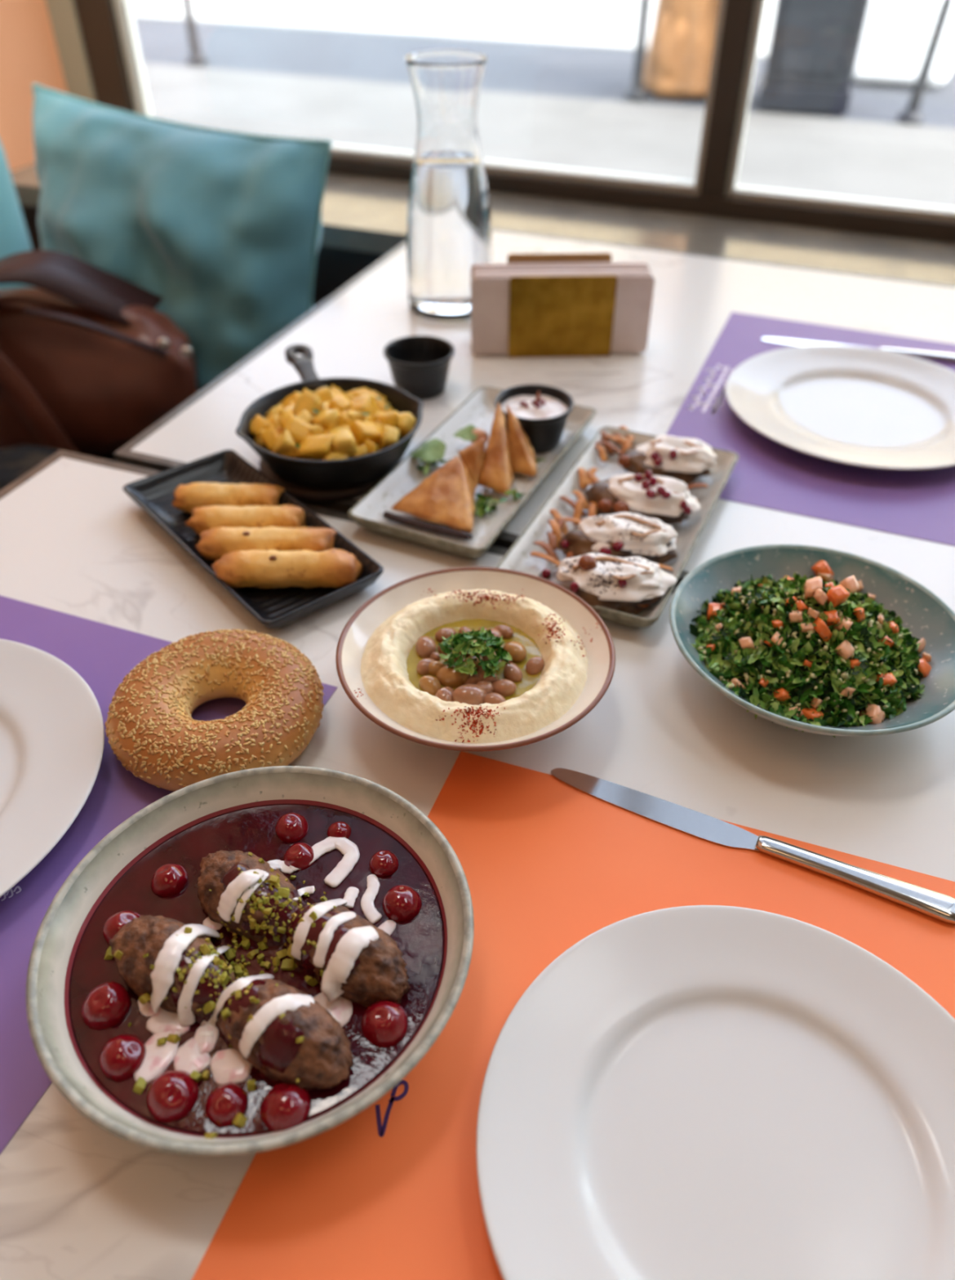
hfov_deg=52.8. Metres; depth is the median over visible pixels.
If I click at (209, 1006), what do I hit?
pistachio piece
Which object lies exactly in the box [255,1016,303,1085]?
glaze
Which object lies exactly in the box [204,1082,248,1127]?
cherry
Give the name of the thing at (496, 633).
bean
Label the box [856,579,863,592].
tomato dice
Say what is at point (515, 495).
herb sprig
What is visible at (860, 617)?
tomato dice
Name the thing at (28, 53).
wall
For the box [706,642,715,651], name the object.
tomato dice
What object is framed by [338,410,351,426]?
potato cube
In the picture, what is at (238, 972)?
pistachio piece
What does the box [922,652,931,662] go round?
tomato dice
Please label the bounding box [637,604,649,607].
strip
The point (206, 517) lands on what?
roll
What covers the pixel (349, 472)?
skillet
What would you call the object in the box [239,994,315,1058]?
sauce
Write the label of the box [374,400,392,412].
potato cube
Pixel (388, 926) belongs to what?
sauce pool
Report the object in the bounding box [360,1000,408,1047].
cherry
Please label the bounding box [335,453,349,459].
potato cube
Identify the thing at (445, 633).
bean
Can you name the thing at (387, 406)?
herb flecks
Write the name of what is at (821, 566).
tomato dice
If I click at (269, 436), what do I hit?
potato cube
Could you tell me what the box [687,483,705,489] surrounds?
strip
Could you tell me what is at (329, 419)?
potato cube
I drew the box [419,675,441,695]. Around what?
bean
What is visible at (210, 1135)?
pistachio piece
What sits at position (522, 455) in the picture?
triangle
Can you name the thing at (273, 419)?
potato cube
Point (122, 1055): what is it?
cherry
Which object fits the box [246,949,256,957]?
pistachio piece
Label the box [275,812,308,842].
cherry
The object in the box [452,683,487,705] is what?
bean
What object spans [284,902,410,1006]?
meatball
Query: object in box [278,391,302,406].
potato cube
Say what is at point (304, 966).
glaze
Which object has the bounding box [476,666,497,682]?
bean
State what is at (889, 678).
tomato dice
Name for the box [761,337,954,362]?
table knife
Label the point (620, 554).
sumac specks
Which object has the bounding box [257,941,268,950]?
pistachio piece
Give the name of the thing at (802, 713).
tomato dice
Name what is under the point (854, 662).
tomato dice
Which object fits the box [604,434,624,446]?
strip
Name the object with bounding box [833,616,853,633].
tomato dice
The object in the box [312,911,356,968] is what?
sauce
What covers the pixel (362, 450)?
potato cube
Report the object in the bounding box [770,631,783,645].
tomato dice
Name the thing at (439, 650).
bean
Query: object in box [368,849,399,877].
cherry
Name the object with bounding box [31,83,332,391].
cushion
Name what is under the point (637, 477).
pomegranate seed
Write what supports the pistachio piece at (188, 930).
on the meatball at (142, 935)
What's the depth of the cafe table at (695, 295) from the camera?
1.14 m
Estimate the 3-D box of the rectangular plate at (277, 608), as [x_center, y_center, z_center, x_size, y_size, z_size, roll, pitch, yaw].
[-0.200,-0.091,0.836,0.113,0.022,0.262,-28,48,-29]
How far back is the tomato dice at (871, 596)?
0.73 m
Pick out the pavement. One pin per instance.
(862, 159)
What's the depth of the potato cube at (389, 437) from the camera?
0.89 m
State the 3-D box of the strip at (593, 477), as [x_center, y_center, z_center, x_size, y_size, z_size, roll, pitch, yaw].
[0.110,-0.148,0.897,0.007,0.008,0.020,-18,43,-20]
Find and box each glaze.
[168,948,266,1048]
[219,862,249,889]
[241,882,343,980]
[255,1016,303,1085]
[318,925,360,983]
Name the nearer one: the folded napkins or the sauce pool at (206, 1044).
the sauce pool at (206, 1044)
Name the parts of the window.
frame rail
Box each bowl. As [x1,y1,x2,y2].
[25,765,474,1156]
[335,566,615,751]
[669,544,954,736]
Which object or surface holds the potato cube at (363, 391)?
in the skillet
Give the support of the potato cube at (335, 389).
in the skillet
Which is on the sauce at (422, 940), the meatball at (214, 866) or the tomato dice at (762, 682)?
the meatball at (214, 866)
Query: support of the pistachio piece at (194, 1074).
on the sauce at (422, 940)
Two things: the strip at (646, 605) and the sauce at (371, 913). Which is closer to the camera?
the sauce at (371, 913)
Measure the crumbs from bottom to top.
0.029 m
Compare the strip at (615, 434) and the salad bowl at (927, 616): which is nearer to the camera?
the salad bowl at (927, 616)
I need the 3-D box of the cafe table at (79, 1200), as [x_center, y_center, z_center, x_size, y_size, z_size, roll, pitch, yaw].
[-0.135,0.514,0.716,1.010,0.750,1.005,14,42,16]
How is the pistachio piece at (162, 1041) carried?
on the sauce at (422, 940)
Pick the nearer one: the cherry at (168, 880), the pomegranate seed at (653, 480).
the cherry at (168, 880)
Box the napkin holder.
[506,252,617,357]
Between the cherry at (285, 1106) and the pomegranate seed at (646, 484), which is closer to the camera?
the cherry at (285, 1106)
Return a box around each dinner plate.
[0,639,104,897]
[475,905,954,1279]
[725,345,954,470]
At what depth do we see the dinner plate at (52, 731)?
0.64 m
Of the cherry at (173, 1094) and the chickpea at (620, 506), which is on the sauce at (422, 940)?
the cherry at (173, 1094)
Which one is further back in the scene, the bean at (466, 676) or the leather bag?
the leather bag
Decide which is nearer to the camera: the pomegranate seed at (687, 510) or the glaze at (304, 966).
the glaze at (304, 966)
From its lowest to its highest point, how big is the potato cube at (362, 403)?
0.026 m
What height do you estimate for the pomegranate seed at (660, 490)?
0.008 m
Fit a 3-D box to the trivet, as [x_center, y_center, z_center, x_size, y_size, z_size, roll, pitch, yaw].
[-0.145,-0.175,0.945,0.136,0.010,0.136,14,42,16]
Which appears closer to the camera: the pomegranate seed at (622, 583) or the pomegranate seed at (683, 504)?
the pomegranate seed at (622, 583)
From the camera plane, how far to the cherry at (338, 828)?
0.56 m
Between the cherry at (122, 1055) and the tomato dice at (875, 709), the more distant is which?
the tomato dice at (875, 709)
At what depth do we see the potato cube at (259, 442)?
0.91 m
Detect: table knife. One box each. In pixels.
[551,768,954,924]
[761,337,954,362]
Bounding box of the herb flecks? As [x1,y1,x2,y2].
[295,395,389,450]
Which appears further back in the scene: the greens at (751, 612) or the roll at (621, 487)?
the roll at (621, 487)
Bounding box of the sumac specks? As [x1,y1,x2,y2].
[558,510,664,610]
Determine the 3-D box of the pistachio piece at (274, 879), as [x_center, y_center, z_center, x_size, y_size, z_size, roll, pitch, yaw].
[-0.106,0.127,0.505,0.004,0.006,0.004,11,41,12]
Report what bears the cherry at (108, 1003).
on the sauce at (422, 940)
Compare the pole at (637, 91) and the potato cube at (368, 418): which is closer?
the potato cube at (368, 418)
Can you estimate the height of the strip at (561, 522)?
0.014 m
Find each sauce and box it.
[64,799,447,1137]
[150,924,220,1013]
[177,945,230,1026]
[198,973,274,1036]
[217,859,293,921]
[233,872,268,923]
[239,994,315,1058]
[289,839,336,871]
[290,898,346,959]
[293,885,315,900]
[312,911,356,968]
[320,925,378,1001]
[324,836,359,887]
[341,886,359,908]
[360,874,382,924]
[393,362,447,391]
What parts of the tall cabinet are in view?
panel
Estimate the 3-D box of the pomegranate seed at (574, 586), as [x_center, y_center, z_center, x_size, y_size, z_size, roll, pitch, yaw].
[0.075,-0.041,0.744,0.007,0.009,0.007,-22,45,-24]
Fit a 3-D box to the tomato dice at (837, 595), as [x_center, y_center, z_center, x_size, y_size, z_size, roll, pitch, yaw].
[0.245,-0.030,0.656,0.012,0.011,0.011,-23,45,-25]
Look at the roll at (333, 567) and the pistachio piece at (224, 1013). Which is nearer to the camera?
the pistachio piece at (224, 1013)
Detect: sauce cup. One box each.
[382,335,454,399]
[494,384,573,453]
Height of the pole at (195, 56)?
2.210 m
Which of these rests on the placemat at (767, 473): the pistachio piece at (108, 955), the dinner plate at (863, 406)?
the dinner plate at (863, 406)
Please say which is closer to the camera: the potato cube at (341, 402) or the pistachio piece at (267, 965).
the pistachio piece at (267, 965)
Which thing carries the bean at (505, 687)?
on the olive oil
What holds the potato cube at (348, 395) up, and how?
in the skillet
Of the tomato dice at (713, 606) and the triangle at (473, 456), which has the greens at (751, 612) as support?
the tomato dice at (713, 606)
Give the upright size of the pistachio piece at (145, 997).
0.005 m
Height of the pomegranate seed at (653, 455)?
0.009 m
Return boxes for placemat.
[0,595,337,1154]
[191,751,954,1279]
[666,311,954,546]
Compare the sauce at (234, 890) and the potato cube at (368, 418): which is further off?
the potato cube at (368, 418)
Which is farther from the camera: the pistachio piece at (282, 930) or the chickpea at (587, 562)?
the chickpea at (587, 562)
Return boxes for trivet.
[259,457,399,502]
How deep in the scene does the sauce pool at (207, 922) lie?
0.51 m
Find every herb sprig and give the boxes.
[417,458,451,475]
[474,493,507,517]
[504,488,524,500]
[534,457,545,464]
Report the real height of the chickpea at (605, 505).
0.012 m
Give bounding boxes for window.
[73,0,954,243]
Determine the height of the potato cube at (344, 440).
0.023 m
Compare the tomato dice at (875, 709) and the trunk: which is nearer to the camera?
the tomato dice at (875, 709)
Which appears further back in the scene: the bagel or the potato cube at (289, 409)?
the potato cube at (289, 409)
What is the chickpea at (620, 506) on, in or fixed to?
on the roll at (621, 487)
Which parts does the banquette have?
backrest, seat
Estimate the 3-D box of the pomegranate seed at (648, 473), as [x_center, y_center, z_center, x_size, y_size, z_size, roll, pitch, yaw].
[0.151,-0.146,0.852,0.008,0.010,0.008,20,44,22]
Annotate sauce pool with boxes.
[133,1031,180,1083]
[137,1000,161,1017]
[146,1008,190,1035]
[173,1037,211,1073]
[194,1023,218,1054]
[202,916,222,930]
[209,1048,252,1084]
[312,991,352,1026]
[377,920,395,935]
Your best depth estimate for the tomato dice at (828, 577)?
0.74 m
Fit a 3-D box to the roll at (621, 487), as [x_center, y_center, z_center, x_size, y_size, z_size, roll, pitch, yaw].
[0.146,-0.126,0.857,0.106,0.040,0.063,12,42,14]
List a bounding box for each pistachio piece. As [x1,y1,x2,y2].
[104,946,112,959]
[113,949,123,959]
[133,1076,146,1093]
[138,992,150,1004]
[156,1036,166,1045]
[166,1034,180,1044]
[184,926,191,933]
[189,1070,202,1081]
[200,943,211,955]
[202,1000,216,1013]
[202,1070,209,1079]
[204,1132,217,1138]
[213,955,222,964]
[220,972,228,986]
[221,1007,229,1020]
[224,948,235,960]
[232,1113,247,1127]
[234,964,242,977]
[235,990,241,999]
[240,939,250,950]
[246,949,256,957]
[246,1079,255,1091]
[248,918,256,926]
[256,953,264,961]
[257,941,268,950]
[262,907,272,915]
[263,960,271,968]
[269,875,279,883]
[272,956,279,966]
[275,948,287,959]
[276,926,286,933]
[277,887,289,897]
[280,959,295,970]
[285,942,294,958]
[304,975,318,986]
[308,911,317,921]
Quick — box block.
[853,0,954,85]
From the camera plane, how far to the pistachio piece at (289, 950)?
0.49 m
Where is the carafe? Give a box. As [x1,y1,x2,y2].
[405,49,493,322]
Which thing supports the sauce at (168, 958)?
on the meatball at (142, 935)
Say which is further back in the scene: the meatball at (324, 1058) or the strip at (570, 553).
the strip at (570, 553)
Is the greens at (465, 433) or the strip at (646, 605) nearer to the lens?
the strip at (646, 605)
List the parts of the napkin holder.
plate, plate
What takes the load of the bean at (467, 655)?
on the olive oil
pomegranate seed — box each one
[541,568,551,578]
[560,540,569,548]
[569,582,579,592]
[598,546,611,555]
[612,541,623,551]
[617,577,627,587]
[634,473,643,481]
[641,480,650,488]
[644,470,653,479]
[645,488,656,498]
[648,475,657,485]
[649,451,659,460]
[653,456,662,466]
[656,485,666,495]
[662,490,671,498]
[669,448,677,460]
[680,500,687,509]
[683,504,691,514]
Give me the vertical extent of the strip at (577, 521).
0.005 m
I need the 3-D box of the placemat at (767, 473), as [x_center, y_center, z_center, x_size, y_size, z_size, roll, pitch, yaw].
[0.401,-0.248,1.039,0.340,0.001,0.462,15,42,17]
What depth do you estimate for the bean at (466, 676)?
0.65 m
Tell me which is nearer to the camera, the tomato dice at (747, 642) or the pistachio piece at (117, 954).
the pistachio piece at (117, 954)
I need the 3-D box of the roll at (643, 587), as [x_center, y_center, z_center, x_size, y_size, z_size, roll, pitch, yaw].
[0.099,-0.044,0.763,0.118,0.040,0.059,-2,40,-2]
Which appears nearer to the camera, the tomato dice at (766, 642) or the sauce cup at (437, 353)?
the tomato dice at (766, 642)
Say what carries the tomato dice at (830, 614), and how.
on the greens at (751, 612)
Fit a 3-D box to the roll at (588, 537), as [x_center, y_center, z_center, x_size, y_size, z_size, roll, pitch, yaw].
[0.118,-0.083,0.807,0.100,0.040,0.060,2,40,3]
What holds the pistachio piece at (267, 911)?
on the meatball at (214, 866)
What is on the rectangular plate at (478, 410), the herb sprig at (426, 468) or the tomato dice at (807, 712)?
the herb sprig at (426, 468)
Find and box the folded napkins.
[470,261,654,355]
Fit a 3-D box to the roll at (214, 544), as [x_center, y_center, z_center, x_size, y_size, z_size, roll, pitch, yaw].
[-0.177,-0.081,0.811,0.119,0.029,0.033,-1,40,-1]
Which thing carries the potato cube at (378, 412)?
in the skillet
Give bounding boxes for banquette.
[0,142,115,462]
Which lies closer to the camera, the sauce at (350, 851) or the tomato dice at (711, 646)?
the sauce at (350, 851)
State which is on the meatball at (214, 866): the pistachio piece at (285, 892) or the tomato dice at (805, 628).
the pistachio piece at (285, 892)
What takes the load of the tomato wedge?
on the rectangular plate at (478, 410)
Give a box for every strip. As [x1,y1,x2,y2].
[553,517,565,550]
[563,517,582,524]
[564,551,573,558]
[586,470,592,484]
[586,473,599,481]
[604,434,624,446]
[608,435,633,447]
[613,432,621,444]
[618,425,632,444]
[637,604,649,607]
[657,563,673,571]
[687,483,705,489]
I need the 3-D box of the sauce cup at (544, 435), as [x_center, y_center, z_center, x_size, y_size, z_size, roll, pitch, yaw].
[0.056,-0.218,0.961,0.078,0.044,0.078,-3,40,-3]
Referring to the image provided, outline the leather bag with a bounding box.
[0,249,198,457]
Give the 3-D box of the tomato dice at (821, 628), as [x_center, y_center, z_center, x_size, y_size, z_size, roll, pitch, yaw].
[0.233,-0.007,0.650,0.011,0.017,0.015,-7,41,-8]
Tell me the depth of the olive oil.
0.68 m
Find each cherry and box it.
[80,981,130,1029]
[98,1034,146,1080]
[102,910,140,945]
[146,1070,199,1122]
[150,863,187,897]
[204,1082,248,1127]
[259,1082,311,1131]
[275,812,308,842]
[283,842,314,871]
[326,821,351,838]
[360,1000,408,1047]
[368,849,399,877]
[382,884,422,922]
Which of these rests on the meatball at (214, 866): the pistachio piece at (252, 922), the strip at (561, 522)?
the pistachio piece at (252, 922)
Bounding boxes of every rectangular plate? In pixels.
[122,449,383,629]
[347,386,596,558]
[496,426,738,627]
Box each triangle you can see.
[382,456,475,540]
[458,437,485,488]
[478,401,514,496]
[506,404,537,476]
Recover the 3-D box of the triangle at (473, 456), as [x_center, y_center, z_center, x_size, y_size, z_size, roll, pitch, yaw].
[0.002,-0.163,0.891,0.036,0.040,0.022,-31,49,-31]
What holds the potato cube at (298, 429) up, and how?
on the potato cube
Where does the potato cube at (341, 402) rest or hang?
on the potato cube
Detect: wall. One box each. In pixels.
[0,0,67,171]
[44,0,97,102]
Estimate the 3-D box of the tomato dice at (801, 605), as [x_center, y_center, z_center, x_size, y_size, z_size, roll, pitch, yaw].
[0.223,-0.023,0.662,0.009,0.009,0.012,-12,42,-14]
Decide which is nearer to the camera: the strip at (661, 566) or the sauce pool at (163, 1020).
the sauce pool at (163, 1020)
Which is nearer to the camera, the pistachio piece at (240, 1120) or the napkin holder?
the pistachio piece at (240, 1120)
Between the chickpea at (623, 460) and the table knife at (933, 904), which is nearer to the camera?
the table knife at (933, 904)
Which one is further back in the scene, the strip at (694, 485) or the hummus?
the strip at (694, 485)
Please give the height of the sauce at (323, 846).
0.003 m
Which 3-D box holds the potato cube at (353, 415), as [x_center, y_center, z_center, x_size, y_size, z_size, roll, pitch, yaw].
[-0.116,-0.210,0.909,0.021,0.017,0.014,-25,46,-27]
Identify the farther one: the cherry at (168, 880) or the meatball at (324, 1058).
the cherry at (168, 880)
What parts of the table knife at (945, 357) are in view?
blade, handle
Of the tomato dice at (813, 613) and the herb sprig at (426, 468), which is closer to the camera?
the tomato dice at (813, 613)
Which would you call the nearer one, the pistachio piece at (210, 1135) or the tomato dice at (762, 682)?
the pistachio piece at (210, 1135)
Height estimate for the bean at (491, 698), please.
0.013 m
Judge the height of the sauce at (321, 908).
0.025 m
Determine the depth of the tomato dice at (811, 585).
0.66 m
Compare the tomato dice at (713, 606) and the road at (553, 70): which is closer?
the tomato dice at (713, 606)
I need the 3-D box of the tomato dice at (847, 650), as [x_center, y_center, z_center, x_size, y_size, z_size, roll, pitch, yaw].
[0.246,0.007,0.646,0.008,0.012,0.012,-28,48,-29]
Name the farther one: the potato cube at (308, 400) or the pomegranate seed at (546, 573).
the potato cube at (308, 400)
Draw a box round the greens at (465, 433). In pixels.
[452,424,476,443]
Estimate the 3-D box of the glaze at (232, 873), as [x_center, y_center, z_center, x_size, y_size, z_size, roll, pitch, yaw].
[-0.127,0.124,0.507,0.018,0.007,0.016,-18,43,-20]
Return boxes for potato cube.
[249,414,277,437]
[253,428,268,451]
[260,425,279,452]
[265,404,283,417]
[266,414,282,428]
[271,429,297,454]
[275,428,283,435]
[276,412,294,429]
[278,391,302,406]
[279,404,294,417]
[279,450,295,458]
[281,415,312,444]
[283,399,295,408]
[291,387,323,417]
[295,409,313,425]
[295,434,337,460]
[307,424,324,435]
[311,408,340,429]
[313,386,335,402]
[320,400,329,411]
[321,427,329,434]
[322,450,340,460]
[327,395,353,412]
[327,426,357,457]
[330,384,345,395]
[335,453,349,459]
[337,424,350,427]
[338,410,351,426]
[344,391,355,401]
[344,410,364,423]
[346,393,377,417]
[349,386,386,400]
[349,420,382,446]
[353,444,367,457]
[362,412,375,423]
[364,439,379,453]
[371,390,377,397]
[373,395,390,406]
[373,410,385,422]
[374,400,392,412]
[375,420,386,427]
[376,424,383,431]
[377,410,398,428]
[378,425,399,449]
[396,412,416,439]
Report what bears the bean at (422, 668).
on the olive oil
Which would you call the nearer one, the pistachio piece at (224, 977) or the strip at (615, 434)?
the pistachio piece at (224, 977)
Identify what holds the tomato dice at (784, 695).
on the greens at (751, 612)
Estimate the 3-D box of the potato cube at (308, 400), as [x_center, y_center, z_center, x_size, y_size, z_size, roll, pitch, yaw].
[-0.163,-0.219,0.920,0.026,0.038,0.030,30,49,31]
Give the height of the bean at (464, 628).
0.009 m
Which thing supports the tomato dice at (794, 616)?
on the greens at (751, 612)
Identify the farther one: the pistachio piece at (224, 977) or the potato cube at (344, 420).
the potato cube at (344, 420)
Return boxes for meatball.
[109,915,235,1017]
[197,850,297,942]
[217,977,353,1089]
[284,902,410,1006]
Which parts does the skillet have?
handle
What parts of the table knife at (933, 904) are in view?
blade, handle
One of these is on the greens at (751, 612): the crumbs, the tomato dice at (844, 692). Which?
the tomato dice at (844, 692)
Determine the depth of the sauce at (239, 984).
0.46 m
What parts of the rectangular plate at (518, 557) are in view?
fried strip, fried strip, fried strip, fried strip, fried strip, fried strip, fried strip, fried strip, fried strip, fried strip, fried strip, fried strip, fried strip, fried strip, fried strip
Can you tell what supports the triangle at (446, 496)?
on the rectangular plate at (478, 410)
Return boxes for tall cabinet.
[757,0,870,114]
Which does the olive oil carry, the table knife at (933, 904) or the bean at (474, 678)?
the bean at (474, 678)
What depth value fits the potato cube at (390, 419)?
0.91 m
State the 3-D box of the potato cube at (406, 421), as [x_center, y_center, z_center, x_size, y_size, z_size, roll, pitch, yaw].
[-0.073,-0.206,0.926,0.032,0.028,0.024,20,44,22]
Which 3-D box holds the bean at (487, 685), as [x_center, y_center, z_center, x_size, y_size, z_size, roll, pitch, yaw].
[0.004,0.033,0.645,0.013,0.013,0.018,17,43,19]
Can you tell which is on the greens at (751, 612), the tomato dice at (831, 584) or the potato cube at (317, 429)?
the tomato dice at (831, 584)
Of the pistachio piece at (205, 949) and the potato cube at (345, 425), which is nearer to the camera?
the pistachio piece at (205, 949)
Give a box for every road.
[130,0,954,71]
[133,17,954,128]
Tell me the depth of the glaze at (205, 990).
0.46 m
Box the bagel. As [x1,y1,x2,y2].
[104,629,324,791]
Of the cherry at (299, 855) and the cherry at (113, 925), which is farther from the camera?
the cherry at (299, 855)
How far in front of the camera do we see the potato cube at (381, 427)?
0.90 m
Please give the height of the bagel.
0.043 m
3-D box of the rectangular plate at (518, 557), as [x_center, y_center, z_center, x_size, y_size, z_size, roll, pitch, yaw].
[0.129,-0.107,0.855,0.141,0.022,0.285,16,43,19]
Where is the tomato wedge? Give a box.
[470,428,488,444]
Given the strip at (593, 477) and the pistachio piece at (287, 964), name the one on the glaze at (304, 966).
the pistachio piece at (287, 964)
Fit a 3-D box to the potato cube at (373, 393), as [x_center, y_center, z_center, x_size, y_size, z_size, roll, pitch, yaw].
[-0.108,-0.233,0.970,0.030,0.029,0.019,-27,47,-29]
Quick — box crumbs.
[128,852,336,1083]
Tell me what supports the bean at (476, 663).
on the olive oil
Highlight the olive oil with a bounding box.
[406,618,542,700]
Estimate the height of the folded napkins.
0.093 m
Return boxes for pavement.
[142,62,954,207]
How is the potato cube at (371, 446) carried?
in the skillet
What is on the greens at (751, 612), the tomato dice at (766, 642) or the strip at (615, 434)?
the tomato dice at (766, 642)
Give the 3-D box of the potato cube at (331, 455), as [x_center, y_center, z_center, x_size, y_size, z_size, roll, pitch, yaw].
[-0.133,-0.164,0.874,0.015,0.011,0.012,-25,46,-26]
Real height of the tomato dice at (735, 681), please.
0.012 m
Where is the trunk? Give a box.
[643,0,719,100]
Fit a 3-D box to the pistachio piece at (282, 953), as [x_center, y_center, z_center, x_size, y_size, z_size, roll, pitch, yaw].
[-0.101,0.162,0.496,0.006,0.006,0.005,-21,45,-23]
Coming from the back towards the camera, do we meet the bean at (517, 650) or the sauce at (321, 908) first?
the bean at (517, 650)
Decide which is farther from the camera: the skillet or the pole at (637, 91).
the pole at (637, 91)
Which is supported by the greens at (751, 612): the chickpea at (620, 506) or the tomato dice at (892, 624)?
the tomato dice at (892, 624)
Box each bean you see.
[415,635,435,657]
[416,657,435,675]
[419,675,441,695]
[428,660,446,675]
[429,652,440,661]
[434,686,453,702]
[435,627,456,642]
[435,665,464,688]
[437,641,452,655]
[444,653,464,665]
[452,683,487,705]
[458,626,471,633]
[459,641,479,657]
[462,662,470,684]
[462,674,481,684]
[463,654,483,671]
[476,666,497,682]
[476,680,493,693]
[482,652,499,666]
[483,692,506,704]
[487,628,502,642]
[492,679,516,696]
[493,624,513,639]
[501,659,513,665]
[503,641,526,662]
[503,662,522,682]
[525,656,544,675]
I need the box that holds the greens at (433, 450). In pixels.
[408,438,446,463]
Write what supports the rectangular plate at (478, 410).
on the cafe table at (695, 295)
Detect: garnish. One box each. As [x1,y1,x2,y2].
[438,626,512,678]
[520,391,545,408]
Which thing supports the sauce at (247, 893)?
on the meatball at (214, 866)
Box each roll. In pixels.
[171,482,284,513]
[184,504,306,534]
[195,526,337,562]
[211,547,363,588]
[537,552,677,614]
[559,511,677,564]
[584,472,700,524]
[622,434,717,484]
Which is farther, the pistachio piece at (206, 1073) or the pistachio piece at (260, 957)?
the pistachio piece at (260, 957)
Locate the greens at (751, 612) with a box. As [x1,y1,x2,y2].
[688,572,924,737]
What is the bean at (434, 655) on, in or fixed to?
on the olive oil
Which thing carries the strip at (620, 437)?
on the rectangular plate at (518, 557)
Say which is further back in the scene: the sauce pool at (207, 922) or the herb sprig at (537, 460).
the herb sprig at (537, 460)
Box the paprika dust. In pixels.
[354,588,602,742]
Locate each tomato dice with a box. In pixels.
[706,602,724,619]
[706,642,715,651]
[715,623,722,631]
[728,678,746,688]
[731,586,742,595]
[738,636,755,649]
[757,678,768,687]
[764,640,773,647]
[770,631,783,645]
[772,619,784,629]
[773,687,791,701]
[785,595,797,606]
[789,609,803,622]
[789,706,804,718]
[793,600,808,611]
[800,622,813,632]
[802,707,823,721]
[803,576,822,599]
[803,659,812,666]
[807,607,819,618]
[809,697,822,708]
[811,560,833,581]
[812,616,832,642]
[813,588,828,605]
[817,573,834,582]
[824,609,839,626]
[825,582,834,587]
[826,584,849,608]
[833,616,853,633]
[834,640,854,660]
[840,574,860,594]
[840,686,856,697]
[849,658,861,668]
[853,607,865,622]
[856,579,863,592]
[858,703,885,724]
[867,592,875,599]
[875,672,897,686]
[876,613,887,624]
[877,635,894,648]
[887,621,899,633]
[917,637,925,652]
[917,657,931,677]
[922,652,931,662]
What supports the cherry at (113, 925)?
on the sauce at (422, 940)
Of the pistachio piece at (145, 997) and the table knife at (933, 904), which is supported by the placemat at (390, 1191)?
the table knife at (933, 904)
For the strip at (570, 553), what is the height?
0.006 m
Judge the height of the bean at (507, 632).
0.011 m
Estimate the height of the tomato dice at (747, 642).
0.011 m
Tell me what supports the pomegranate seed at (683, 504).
on the roll at (621, 487)
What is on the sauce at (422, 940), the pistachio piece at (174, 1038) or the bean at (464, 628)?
the pistachio piece at (174, 1038)
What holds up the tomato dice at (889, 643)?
on the greens at (751, 612)
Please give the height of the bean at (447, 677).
0.017 m
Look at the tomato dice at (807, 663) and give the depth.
0.64 m
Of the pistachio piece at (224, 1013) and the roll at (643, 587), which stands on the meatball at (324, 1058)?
the pistachio piece at (224, 1013)
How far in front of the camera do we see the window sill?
1.68 m
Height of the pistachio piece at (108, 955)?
0.005 m
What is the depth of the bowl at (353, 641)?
0.68 m
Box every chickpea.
[577,554,596,570]
[597,498,613,512]
[613,501,629,513]
[617,454,630,467]
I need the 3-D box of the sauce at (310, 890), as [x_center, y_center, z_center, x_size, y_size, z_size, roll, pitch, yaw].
[-0.096,0.136,0.517,0.010,0.019,0.022,11,41,13]
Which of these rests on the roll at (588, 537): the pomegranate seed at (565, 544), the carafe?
the pomegranate seed at (565, 544)
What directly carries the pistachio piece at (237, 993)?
on the glaze at (205, 990)
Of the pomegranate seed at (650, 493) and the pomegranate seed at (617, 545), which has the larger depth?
the pomegranate seed at (650, 493)
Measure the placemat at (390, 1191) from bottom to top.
0.001 m
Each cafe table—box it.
[0,449,954,1279]
[113,227,954,612]
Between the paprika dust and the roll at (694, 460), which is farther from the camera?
the roll at (694, 460)
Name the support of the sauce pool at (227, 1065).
on the sauce at (422, 940)
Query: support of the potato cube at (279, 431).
in the skillet
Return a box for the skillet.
[235,343,423,488]
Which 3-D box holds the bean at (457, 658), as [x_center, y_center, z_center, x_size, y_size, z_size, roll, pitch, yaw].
[-0.015,0.015,0.662,0.016,0.012,0.012,14,42,16]
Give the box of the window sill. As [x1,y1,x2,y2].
[9,163,954,306]
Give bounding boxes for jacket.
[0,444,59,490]
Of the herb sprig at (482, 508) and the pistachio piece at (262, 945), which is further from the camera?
the herb sprig at (482, 508)
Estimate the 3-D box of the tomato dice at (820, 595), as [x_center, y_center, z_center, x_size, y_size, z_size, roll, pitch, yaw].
[0.234,-0.029,0.655,0.008,0.015,0.013,0,40,0]
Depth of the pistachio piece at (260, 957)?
0.49 m
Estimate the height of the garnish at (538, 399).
0.014 m
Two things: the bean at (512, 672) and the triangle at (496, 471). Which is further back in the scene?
the triangle at (496, 471)
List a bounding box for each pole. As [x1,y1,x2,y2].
[182,0,207,63]
[624,0,649,98]
[896,0,953,124]
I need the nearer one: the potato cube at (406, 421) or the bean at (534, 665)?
the bean at (534, 665)
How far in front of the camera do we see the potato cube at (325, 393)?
0.93 m
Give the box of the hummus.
[360,589,588,742]
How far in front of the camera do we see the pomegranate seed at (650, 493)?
0.83 m
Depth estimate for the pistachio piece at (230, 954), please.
0.49 m
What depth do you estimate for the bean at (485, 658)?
0.66 m

